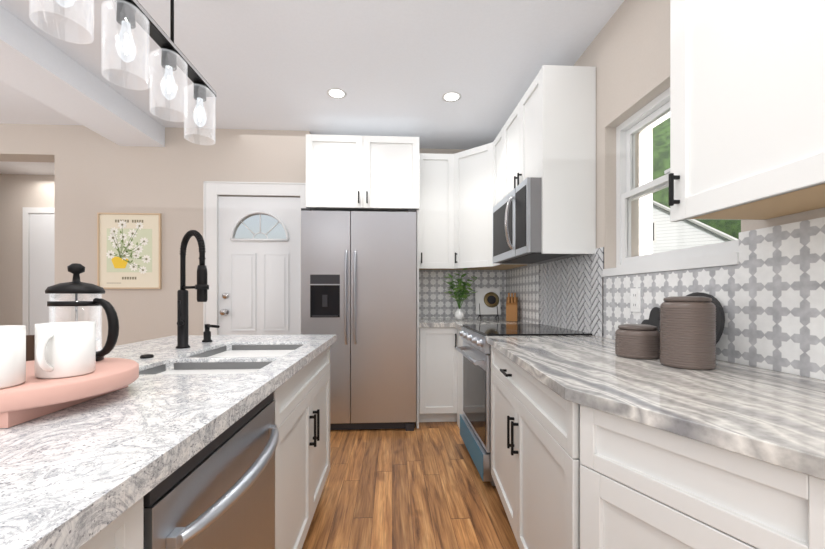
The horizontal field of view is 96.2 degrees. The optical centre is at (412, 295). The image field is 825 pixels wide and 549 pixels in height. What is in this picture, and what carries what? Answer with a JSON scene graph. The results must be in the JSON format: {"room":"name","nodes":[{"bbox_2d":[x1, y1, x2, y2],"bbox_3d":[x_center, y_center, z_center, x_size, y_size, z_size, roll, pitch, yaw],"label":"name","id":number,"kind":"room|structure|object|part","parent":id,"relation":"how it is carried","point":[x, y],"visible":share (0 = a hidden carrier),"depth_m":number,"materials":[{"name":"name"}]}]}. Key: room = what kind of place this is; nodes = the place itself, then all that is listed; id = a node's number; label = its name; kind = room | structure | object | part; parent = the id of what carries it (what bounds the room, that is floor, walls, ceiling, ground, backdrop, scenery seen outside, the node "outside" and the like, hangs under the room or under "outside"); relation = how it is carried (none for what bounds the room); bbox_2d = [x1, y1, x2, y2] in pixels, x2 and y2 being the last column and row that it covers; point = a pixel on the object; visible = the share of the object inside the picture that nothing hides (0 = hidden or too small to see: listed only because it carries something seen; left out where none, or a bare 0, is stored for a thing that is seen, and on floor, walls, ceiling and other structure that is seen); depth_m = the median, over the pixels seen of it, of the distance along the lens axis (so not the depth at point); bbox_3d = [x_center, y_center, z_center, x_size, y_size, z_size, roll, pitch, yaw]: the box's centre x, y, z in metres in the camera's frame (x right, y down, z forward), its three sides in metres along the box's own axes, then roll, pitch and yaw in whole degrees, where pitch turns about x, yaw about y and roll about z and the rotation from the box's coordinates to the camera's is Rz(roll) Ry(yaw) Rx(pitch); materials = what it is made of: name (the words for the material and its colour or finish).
{"room":"kitchen","nodes":[
{"label":"kitchen","id":0,"kind":"room"},
{"bbox_2d":[0,161,54,325],"bbox_3d":[-4.443,-0.200,3.810,3.550,2.680,0.700,0,0,-3],"label":"wall","id":1,"kind":"structure","parent":0,"point":[27,184],"depth_m":4.02,"materials":[{"name":"paint"}]},
{"bbox_2d":[23,207,54,334],"bbox_3d":[-4.026,0.090,4.022,0.385,2.100,0.020,0,0,-3],"label":"room door","id":2,"kind":"structure","parent":1,"relation":"in","point":[38,251],"depth_m":4.02,"materials":[{"name":"white wood"}]},
{"bbox_2d":[0,123,310,347],"bbox_3d":[-3.578,-0.200,3.407,5.232,2.680,0.200,0,0,-3],"label":"wall","id":3,"kind":"structure","parent":0,"point":[95,173],"depth_m":3.37,"materials":[{"name":"paint"}]},
{"bbox_2d":[97,213,161,288],"bbox_3d":[-2.562,-0.407,3.350,0.545,0.685,0.022,0,0,-3],"label":"framed art","id":4,"kind":"object","parent":3,"relation":"attached to","point":[129,250],"visible":0.98,"depth_m":3.35,"materials":[{"name":"beige paper"}]},
{"bbox_2d":[203,181,305,334],"bbox_3d":[-1.441,0.046,3.437,0.937,2.187,0.078,0,0,-3],"label":"door frame","id":5,"kind":"structure","parent":3,"relation":"attached to","point":[213,191],"depth_m":3.39,"materials":[{"name":"white wood"}]},
{"bbox_2d":[219,196,299,334],"bbox_3d":[-1.416,0.090,3.421,0.744,2.021,0.112,0,0,-3],"label":"back door","id":6,"kind":"structure","parent":3,"relation":"in","point":[259,286],"depth_m":3.43,"materials":[{"name":"painted wood"},{"name":"glass"},{"name":"metal"}]},
{"bbox_2d":[0,0,624,148],"bbox_3d":[-2.438,-1.590,1.618,7.910,0.100,10.500,0,0,-3],"label":"ceiling","id":7,"kind":"structure","parent":0,"point":[395,67],"depth_m":2.40,"materials":[{"name":"paint"}]},
{"bbox_2d":[0,5,164,146],"bbox_3d":[-2.270,-1.450,0.024,0.390,0.179,6.698,0,0,-3],"label":"ceiling beam","id":8,"kind":"structure","parent":7,"relation":"attached to","point":[37,66],"depth_m":2.48,"materials":[{"name":"paint"}]},
{"bbox_2d":[29,0,216,144],"bbox_3d":[-0.878,-1.103,1.033,0.120,0.871,1.300,0,0,-3],"label":"pendant light","id":9,"kind":"object","parent":7,"relation":"hanging from","point":[130,13],"visible":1,"depth_m":1.24,"materials":[{"name":"clear glass"}]},
{"bbox_2d":[327,88,346,98],"bbox_3d":[-0.577,-1.539,2.812,0.150,0.001,0.150,0,0,-3],"label":"recessed light","id":10,"kind":"object","parent":7,"relation":"in","point":[336,93],"visible":1,"depth_m":2.81,"materials":[{"name":"white plastic"}]},
{"bbox_2d":[442,92,460,101],"bbox_3d":[0.302,-1.539,2.861,0.150,0.001,0.150,0,0,-3],"label":"recessed light","id":11,"kind":"object","parent":7,"relation":"in","point":[451,96],"visible":1,"depth_m":2.85,"materials":[{"name":"white plastic"}]},
{"bbox_2d":[302,422,518,548],"bbox_3d":[-2.438,1.170,1.618,7.910,0.060,10.500,0,0,-3],"label":"floor","id":12,"kind":"structure","parent":0,"point":[423,486],"depth_m":2.09,"materials":[{"name":"brown wood"}]},
{"bbox_2d":[26,335,34,360],"bbox_3d":[-1.625,0.663,1.663,0.447,0.956,0.471,0,0,-3],"label":"counter stool","id":13,"kind":"object","parent":12,"relation":"on","point":[30,347],"depth_m":1.75,"materials":[{"name":"brown leather"}]},
{"bbox_2d":[64,339,335,548],"bbox_3d":[-0.831,0.708,0.795,0.968,0.864,2.820,0,0,-3],"label":"kitchen island","id":14,"kind":"object","parent":12,"relation":"on","point":[220,442],"depth_m":0.92,"materials":[{"name":"painted wood"},{"name":"granite"},{"name":"black metal"}]},
{"bbox_2d":[0,335,335,548],"bbox_3d":[-0.633,0.279,0.806,0.495,0.088,2.880,0,0,-3],"label":"island countertop","id":15,"kind":"structure","parent":14,"relation":"on","point":[62,471],"depth_m":0.61,"materials":[{"name":"white stone"}]},
{"bbox_2d":[0,357,138,427],"bbox_3d":[-0.846,0.200,0.799,0.410,0.068,0.410,0,0,-3],"label":"tray","id":16,"kind":"object","parent":15,"relation":"on","point":[32,396],"visible":0.77,"depth_m":0.72,"materials":[{"name":"pink"}]},
{"bbox_2d":[0,325,25,388],"bbox_3d":[-0.788,0.111,0.672,0.126,0.108,0.094,0,0,-3],"label":"mug","id":17,"kind":"object","parent":16,"relation":"on","point":[12,355],"visible":0.98,"depth_m":0.67,"materials":[{"name":"white ceramic"}]},
{"bbox_2d":[35,321,95,378],"bbox_3d":[-0.729,0.111,0.765,0.094,0.108,0.125,0,0,-3],"label":"mug","id":18,"kind":"object","parent":16,"relation":"on","point":[64,349],"visible":1,"depth_m":0.75,"materials":[{"name":"white ceramic"}]},
{"bbox_2d":[45,263,118,360],"bbox_3d":[-0.826,0.041,0.941,0.169,0.248,0.114,0,0,-3],"label":"press","id":19,"kind":"object","parent":16,"relation":"on","point":[76,286],"visible":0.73,"depth_m":0.92,"materials":[{"name":"clear glass"}]},
{"bbox_2d":[176,230,208,348],"bbox_3d":[-0.973,-0.028,1.619,0.229,0.525,0.070,0,0,35],"label":"faucet","id":20,"kind":"object","parent":15,"relation":"on","point":[202,287],"visible":1,"depth_m":1.65,"materials":[{"name":"black metal"}]},
{"bbox_2d":[139,359,271,374],"bbox_3d":[-0.701,0.369,1.254,0.407,0.240,0.277,0,0,-3],"label":"sink","id":21,"kind":"object","parent":15,"relation":"in","point":[209,364],"depth_m":1.38,"materials":[{"name":"silver metal"}]},
{"bbox_2d":[196,343,299,354],"bbox_3d":[-0.723,0.369,1.658,0.407,0.240,0.467,0,0,-3],"label":"sink","id":22,"kind":"object","parent":15,"relation":"in","point":[229,348],"depth_m":1.87,"materials":[{"name":"silver metal"}]},
{"bbox_2d":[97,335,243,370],"bbox_3d":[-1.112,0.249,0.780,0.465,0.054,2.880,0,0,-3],"label":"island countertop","id":23,"kind":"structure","parent":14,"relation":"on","point":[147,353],"depth_m":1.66,"materials":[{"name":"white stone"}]},
{"bbox_3d":[-1.009,0.228,1.406,0.044,0.012,0.044,0,0,-3],"label":"air gap button","id":24,"kind":"part","parent":23,"relation":"part of","materials":[{"name":"black metal"}]},
{"bbox_2d":[202,324,219,341],"bbox_3d":[-1.017,0.189,1.872,0.115,0.090,0.097,0,0,-3],"label":"soap dispenser","id":25,"kind":"object","parent":23,"relation":"on","point":[207,335],"visible":1,"depth_m":1.88,"materials":[{"name":"black metal"}]},
{"bbox_2d":[301,208,415,430],"bbox_3d":[-0.465,0.205,3.413,0.960,1.870,0.772,0,0,-3],"label":"fridge","id":26,"kind":"object","parent":12,"relation":"on","point":[358,284],"visible":0.92,"depth_m":3.10,"materials":[{"name":"grey metal"}]},
{"bbox_2d":[419,318,531,428],"bbox_3d":[0.529,0.688,3.413,0.964,0.905,0.936,0,0,-3],"label":"base cabinet","id":27,"kind":"object","parent":12,"relation":"on","point":[440,377],"visible":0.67,"depth_m":3.28,"materials":[{"name":"painted wood"},{"name":"black metal"}]},
{"bbox_2d":[444,268,476,319],"bbox_3d":[0.467,-0.018,3.636,0.361,0.505,0.195,0,0,-3],"label":"potted plant","id":28,"kind":"object","parent":27,"relation":"on","point":[459,314],"visible":1,"depth_m":3.61,"materials":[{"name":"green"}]},
{"bbox_2d":[475,288,500,318],"bbox_3d":[0.768,0.077,3.763,0.250,0.313,0.144,0,0,-3],"label":"cookbook stand","id":29,"kind":"object","parent":27,"relation":"on","point":[487,301],"visible":1,"depth_m":3.75,"materials":[{"name":"white"}]},
{"bbox_2d":[506,293,517,320],"bbox_3d":[0.934,0.102,3.477,0.100,0.264,0.140,0,0,17],"label":"knife block","id":30,"kind":"object","parent":27,"relation":"on","point":[511,308],"visible":1,"depth_m":3.42,"materials":[{"name":"brown wood"}]},
{"bbox_2d":[455,324,591,486],"bbox_3d":[0.704,0.682,2.573,0.703,0.915,0.756,0,0,-3],"label":"range","id":31,"kind":"object","parent":12,"relation":"on","point":[474,350],"visible":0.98,"depth_m":2.40,"materials":[{"name":"grey metal"}]},
{"bbox_2d":[491,359,805,548],"bbox_3d":[0.775,0.704,1.122,0.723,0.872,2.133,0,0,-3],"label":"base cabinet","id":32,"kind":"object","parent":12,"relation":"on","point":[597,442],"depth_m":0.93,"materials":[{"name":"wood"}]},
{"bbox_2d":[486,335,824,548],"bbox_3d":[0.761,0.252,1.114,0.752,0.032,2.156,0,0,-3],"label":"countertop","id":33,"kind":"structure","parent":32,"relation":"on","point":[753,436],"depth_m":0.78,"materials":[{"name":"grey stone"}]},
{"bbox_2d":[615,324,659,358],"bbox_3d":[0.872,0.172,1.435,0.151,0.124,0.151,0,0,-3],"label":"canister","id":34,"kind":"object","parent":33,"relation":"on","point":[637,341],"visible":1,"depth_m":1.38,"materials":[{"name":"brown ceramic"}]},
{"bbox_2d":[641,307,659,332],"bbox_3d":[1.082,0.141,1.662,0.053,0.184,0.150,0,0,-3],"label":"paddle board","id":35,"kind":"object","parent":33,"relation":"on","point":[654,318],"visible":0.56,"depth_m":1.66,"materials":[{"name":"grey"}]},
{"bbox_2d":[660,296,715,369],"bbox_3d":[0.918,0.117,1.238,0.151,0.234,0.151,0,0,-3],"label":"canister","id":36,"kind":"object","parent":33,"relation":"on","point":[687,332],"visible":1,"depth_m":1.18,"materials":[{"name":"brown ceramic"}]},
{"bbox_2d":[686,292,724,343],"bbox_3d":[1.088,0.109,1.432,0.067,0.248,0.250,0,0,-3],"label":"round board","id":37,"kind":"object","parent":33,"relation":"on","point":[720,319],"visible":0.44,"depth_m":1.32,"materials":[{"name":"grey"}]},
{"bbox_2d":[419,148,505,318],"bbox_3d":[-0.010,-0.200,3.880,2.010,2.680,0.350,0,0,-3],"label":"wall","id":38,"kind":"structure","parent":0,"point":[436,301],"depth_m":3.87,"materials":[{"name":"tile"}]},
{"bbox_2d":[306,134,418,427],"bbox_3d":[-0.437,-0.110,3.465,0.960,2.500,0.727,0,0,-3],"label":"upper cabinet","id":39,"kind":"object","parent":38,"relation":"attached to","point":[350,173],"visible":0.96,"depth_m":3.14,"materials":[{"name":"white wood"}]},
{"bbox_2d":[419,143,490,269],"bbox_3d":[0.359,-0.811,3.554,0.630,1.098,0.636,0,0,-3],"label":"upper cabinet","id":40,"kind":"object","parent":38,"relation":"attached to","point":[455,189],"depth_m":3.52,"materials":[{"name":"white wood"}]},
{"bbox_2d":[517,0,824,380],"bbox_3d":[1.333,-0.200,0.349,0.280,2.680,7.550,0,0,-3],"label":"wall","id":41,"kind":"structure","parent":0,"point":[626,53],"depth_m":2.02,"materials":[{"name":"paint"}]},
{"bbox_2d":[479,65,595,269],"bbox_3d":[0.872,-0.805,3.041,0.336,1.109,1.716,0,0,-3],"label":"upper cabinet","id":42,"kind":"object","parent":41,"relation":"attached to","point":[547,134],"depth_m":2.19,"materials":[{"name":"white wood"}]},
{"bbox_2d":[493,177,583,263],"bbox_3d":[0.832,-0.480,2.580,0.466,0.448,0.756,0,0,-3],"label":"microwave","id":43,"kind":"object","parent":42,"relation":"attached to","point":[517,224],"visible":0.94,"depth_m":2.36,"materials":[{"name":"grey metal"}]},
{"bbox_2d":[539,247,603,336],"bbox_3d":[1.064,-0.022,2.564,0.005,0.515,0.898,0,0,-3],"label":"tile","id":44,"kind":"structure","parent":41,"relation":"attached to","point":[579,298],"depth_m":2.45,"materials":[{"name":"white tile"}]},
{"bbox_2d":[506,217,824,379],"bbox_3d":[1.114,-0.022,1.685,0.008,0.515,4.441,0,0,-3],"label":"mosaic","id":45,"kind":"object","parent":41,"relation":"attached to","point":[768,292],"visible":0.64,"depth_m":1.22},
{"bbox_2d":[630,288,640,311],"bbox_3d":[1.098,0.020,1.823,0.008,0.116,0.072,0,0,-3],"label":"electrical outlet plate","id":46,"kind":"object","parent":45,"relation":"attached to","point":[635,299],"visible":1,"depth_m":1.82,"materials":[{"name":"white plastic"}]},
{"bbox_2d":[603,87,740,276],"bbox_3d":[1.176,-0.535,1.698,0.146,0.850,0.820,0,0,-3],"label":"window","id":47,"kind":"structure","parent":41,"relation":"in","point":[726,253],"depth_m":1.88,"materials":[{"name":"white wood"}]},
{"bbox_2d":[669,0,824,221],"bbox_3d":[1.003,-0.798,0.576,0.347,1.124,1.240,0,0,-3],"label":"upper cabinet","id":48,"kind":"object","parent":41,"relation":"attached to","point":[747,109],"visible":1,"depth_m":0.96,"materials":[{"name":"white painted wood"},{"name":"black metal"}]},
{"label":"outside","id":49,"kind":"structure","parent":0,"visible":0},
{"bbox_3d":[20.546,2.690,6.146,38.290,0.100,50.000,0,0,-3],"label":"ground","id":50,"kind":"structure","parent":49,"visible":0},
{"bbox_2d":[653,201,738,252],"bbox_3d":[14.827,-1.145,21.863,9.651,7.570,9.370,0,0,32],"label":"house","id":51,"kind":"structure","parent":50,"relation":"on","point":[695,237],"depth_m":17.94,"materials":[{"name":"white"}]},
{"bbox_2d":[653,117,740,247],"bbox_3d":[16.241,-8.610,25.756,55.112,22.500,47.249,0,0,-3],"label":"trees","id":52,"kind":"object","parent":50,"relation":"on","point":[665,152],"depth_m":36.06,"materials":[{"name":"green plant"}]}
]}

